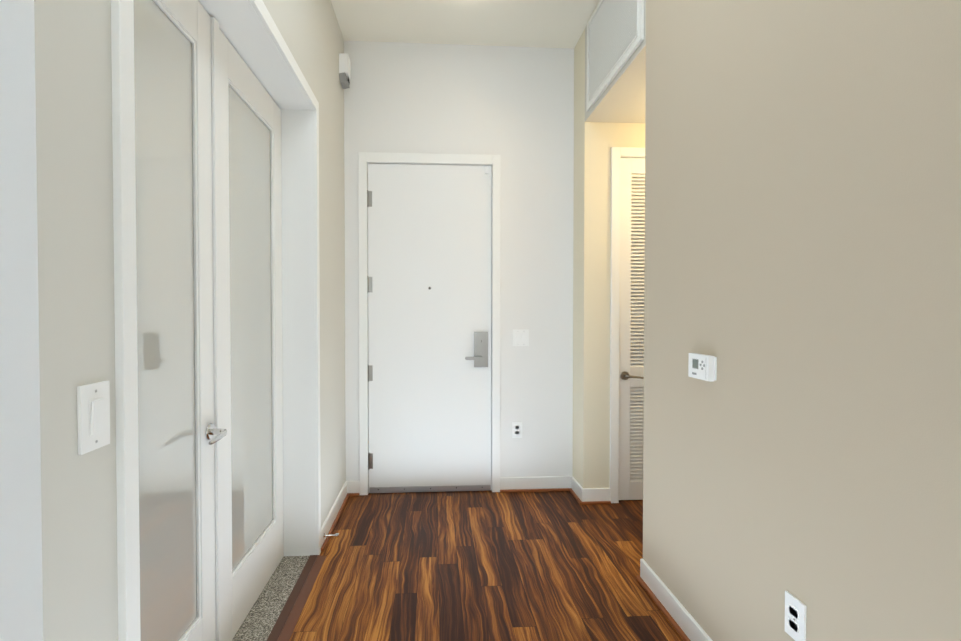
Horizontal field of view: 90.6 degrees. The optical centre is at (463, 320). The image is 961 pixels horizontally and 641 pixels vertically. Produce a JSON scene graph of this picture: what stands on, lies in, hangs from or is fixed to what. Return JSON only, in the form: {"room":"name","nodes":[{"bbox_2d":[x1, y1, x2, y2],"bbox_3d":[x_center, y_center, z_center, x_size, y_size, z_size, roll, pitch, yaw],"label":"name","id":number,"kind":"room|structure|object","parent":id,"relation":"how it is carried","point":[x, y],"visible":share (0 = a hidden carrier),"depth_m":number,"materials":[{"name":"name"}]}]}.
{"room":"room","nodes":[
{"label":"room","id":0,"kind":"room"},
{"bbox_2d":[0,0,117,640],"bbox_3d":[-2.354,-0.331,0.783,3.295,3.330,0.210,0,1,-4],"label":"wall","id":1,"kind":"structure","parent":0,"point":[58,543],"depth_m":0.82,"materials":[{"name":"white paint"}]},
{"bbox_2d":[77,381,109,454],"bbox_3d":[-0.704,0.184,0.911,0.013,0.126,0.078,0,1,-4],"label":"light switch","id":2,"kind":"object","parent":1,"relation":"attached to","point":[93,408],"visible":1,"depth_m":0.90,"materials":[{"name":"white plastic"}]},
{"bbox_2d":[263,0,345,526],"bbox_3d":[-0.902,-0.355,2.234,0.215,3.330,2.505,0,1,-4],"label":"wall","id":3,"kind":"structure","parent":0,"point":[310,32],"depth_m":2.95,"materials":[{"name":"white paint"}]},
{"bbox_2d":[134,0,226,640],"bbox_3d":[-0.899,0.097,1.421,0.114,2.428,0.807,0,1,-4],"label":"french door","id":4,"kind":"structure","parent":3,"relation":"in","point":[182,432],"depth_m":1.56,"materials":[{"name":"white"}]},
{"bbox_2d":[111,0,320,640],"bbox_3d":[-0.866,0.062,1.808,0.232,2.510,1.683,0,1,-4],"label":"door frame","id":5,"kind":"structure","parent":3,"relation":"attached to","point":[244,31],"depth_m":2.17,"materials":[{"name":"white wood"}]},
{"bbox_2d":[219,29,283,640],"bbox_3d":[-0.983,0.085,2.194,0.043,2.428,0.788,0,1,-4],"label":"french door","id":6,"kind":"structure","parent":3,"relation":"in","point":[251,282],"depth_m":2.16,"materials":[{"name":"white"}]},
{"bbox_2d":[232,556,308,640],"bbox_3d":[-1.039,1.313,1.816,0.486,0.009,1.581,0,1,-4],"label":"sill","id":7,"kind":"structure","parent":3,"relation":"attached to","point":[259,621],"depth_m":2.20,"materials":[{"name":"stone"}]},
{"bbox_2d":[323,533,338,538],"bbox_3d":[-0.768,1.246,2.756,0.086,0.030,0.030,0,1,-4],"label":"door stop","id":8,"kind":"object","parent":3,"relation":"attached to","point":[330,535],"visible":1,"depth_m":2.75,"materials":[{"name":"silver metal"}]},
{"bbox_2d":[321,482,348,551],"bbox_3d":[-0.831,1.244,3.089,0.035,0.105,0.831,0,1,-4],"label":"baseboard","id":9,"kind":"structure","parent":3,"relation":"attached to","point":[331,519],"depth_m":2.95,"materials":[{"name":"white wood"}]},
{"bbox_2d":[339,53,350,88],"bbox_3d":[-0.836,-1.746,3.335,0.068,0.198,0.105,0,1,-4],"label":"fire alarm strobe","id":10,"kind":"object","parent":3,"relation":"attached to","point":[344,69],"visible":0.98,"depth_m":3.28,"materials":[{"name":"white plastic"}]},
{"bbox_2d":[344,41,573,480],"bbox_3d":[-0.921,-0.376,3.547,6.500,3.330,0.120,0,1,-4],"label":"wall","id":11,"kind":"structure","parent":0,"point":[512,107],"depth_m":3.56,"materials":[{"name":"white paint"}]},
{"bbox_2d":[358,152,499,494],"bbox_3d":[-0.252,0.029,3.587,1.044,2.519,0.138,0,1,-4],"label":"door frame","id":12,"kind":"structure","parent":11,"relation":"attached to","point":[364,158],"depth_m":3.51,"materials":[{"name":"white wood"}]},
{"bbox_2d":[367,164,491,492],"bbox_3d":[-0.253,0.064,3.528,0.925,2.436,0.119,0,1,-4],"label":"entry door","id":13,"kind":"structure","parent":11,"relation":"in","point":[429,299],"depth_m":3.54,"materials":[{"name":"white wood"}]},
{"bbox_2d":[345,476,572,495],"bbox_3d":[-0.021,1.237,3.555,1.705,0.105,0.035,0,1,-4],"label":"baseboard","id":14,"kind":"structure","parent":11,"relation":"attached to","point":[536,484],"depth_m":3.58,"materials":[{"name":"white wood"}]},
{"bbox_2d":[512,422,521,437],"bbox_3d":[0.403,0.825,3.585,0.075,0.122,0.010,0,1,-4],"label":"outlet","id":15,"kind":"object","parent":11,"relation":"attached to","point":[516,429],"visible":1,"depth_m":3.58,"materials":[{"name":"white plastic"}]},
{"bbox_2d":[513,329,528,345],"bbox_3d":[0.430,0.130,3.574,0.122,0.126,0.013,0,1,-4],"label":"light switch","id":16,"kind":"object","parent":11,"relation":"attached to","point":[520,337],"visible":1,"depth_m":3.57,"materials":[{"name":"white plastic"}]},
{"bbox_2d":[331,0,598,48],"bbox_3d":[-0.680,-2.029,-0.327,6.740,0.100,7.830,0,1,-4],"label":"ceiling","id":17,"kind":"structure","parent":0,"point":[543,23],"depth_m":3.24,"materials":[{"name":"white paint"}]},
{"bbox_2d":[585,0,645,122],"bbox_3d":[1.624,-1.705,2.884,1.500,0.650,0.960,0,1,-4],"label":"soffit","id":18,"kind":"structure","parent":17,"relation":"attached to","point":[622,98],"depth_m":2.96,"materials":[{"name":"beige paint"}]},
{"bbox_2d":[586,0,643,110],"bbox_3d":[0.866,-1.706,2.799,0.022,0.585,0.855,0,1,-4],"label":"window","id":19,"kind":"structure","parent":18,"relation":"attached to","point":[615,33],"depth_m":2.81,"materials":[{"name":"white"}]},
{"bbox_2d":[289,490,682,640],"bbox_3d":[-0.680,1.381,-0.272,6.740,0.060,7.830,0,1,-4],"label":"floor","id":20,"kind":"structure","parent":0,"point":[489,565],"depth_m":2.47,"materials":[{"name":"brown wood"}]},
{"bbox_2d":[267,555,325,640],"bbox_3d":[-0.753,1.311,1.834,0.088,0.012,1.581,0,1,-4],"label":"strip","id":21,"kind":"object","parent":20,"relation":"on","point":[287,620],"visible":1,"depth_m":2.21,"materials":[{"name":"brown wood"}]},
{"bbox_2d":[573,29,644,487],"bbox_3d":[1.585,-0.375,3.514,1.500,3.330,0.260,0,1,-4],"label":"wall","id":22,"kind":"structure","parent":0,"point":[595,143],"depth_m":3.35,"materials":[{"name":"beige paint"}]},
{"bbox_2d":[570,477,610,504],"bbox_3d":[0.917,1.238,3.475,0.222,0.105,0.278,0,1,-4],"label":"baseboard","id":23,"kind":"structure","parent":22,"relation":"attached to","point":[587,496],"depth_m":3.36,"materials":[{"name":"white wood"}]},
{"bbox_2d":[610,147,644,502],"bbox_3d":[1.507,0.040,3.379,0.945,2.505,0.020,0,1,-4],"label":"trim","id":24,"kind":"structure","parent":22,"relation":"attached to","point":[617,153],"depth_m":3.34,"materials":[{"name":"white wood"}]},
{"bbox_2d":[619,158,644,499],"bbox_3d":[1.507,0.067,3.380,0.815,2.430,0.102,0,1,-4],"label":"door","id":25,"kind":"structure","parent":22,"relation":"in","point":[631,380],"depth_m":3.38,"materials":[{"name":"white wood"}]},
{"bbox_2d":[643,0,960,640],"bbox_3d":[1.165,-0.306,-0.795,0.120,3.330,6.370,0,1,-4],"label":"wall","id":26,"kind":"structure","parent":0,"point":[802,275],"depth_m":1.32,"materials":[{"name":"beige paint"}]},
{"bbox_2d":[637,559,712,640],"bbox_3d":[1.059,1.298,-0.275,0.035,0.105,5.370,0,1,-4],"label":"baseboard","id":27,"kind":"structure","parent":26,"relation":"attached to","point":[681,620],"depth_m":2.09,"materials":[{"name":"white wood"}]},
{"bbox_2d":[688,353,716,381],"bbox_3d":[0.924,0.180,1.848,0.030,0.095,0.150,0,1,-4],"label":"thermostat","id":28,"kind":"object","parent":26,"relation":"attached to","point":[702,366],"visible":1,"depth_m":1.82,"materials":[{"name":"white plastic"}]},
{"bbox_2d":[785,591,806,640],"bbox_3d":[0.964,0.869,1.385,0.010,0.122,0.075,0,1,-4],"label":"outlet","id":29,"kind":"object","parent":26,"relation":"attached to","point":[795,618],"visible":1,"depth_m":1.38,"materials":[{"name":"white plastic"}]}
]}

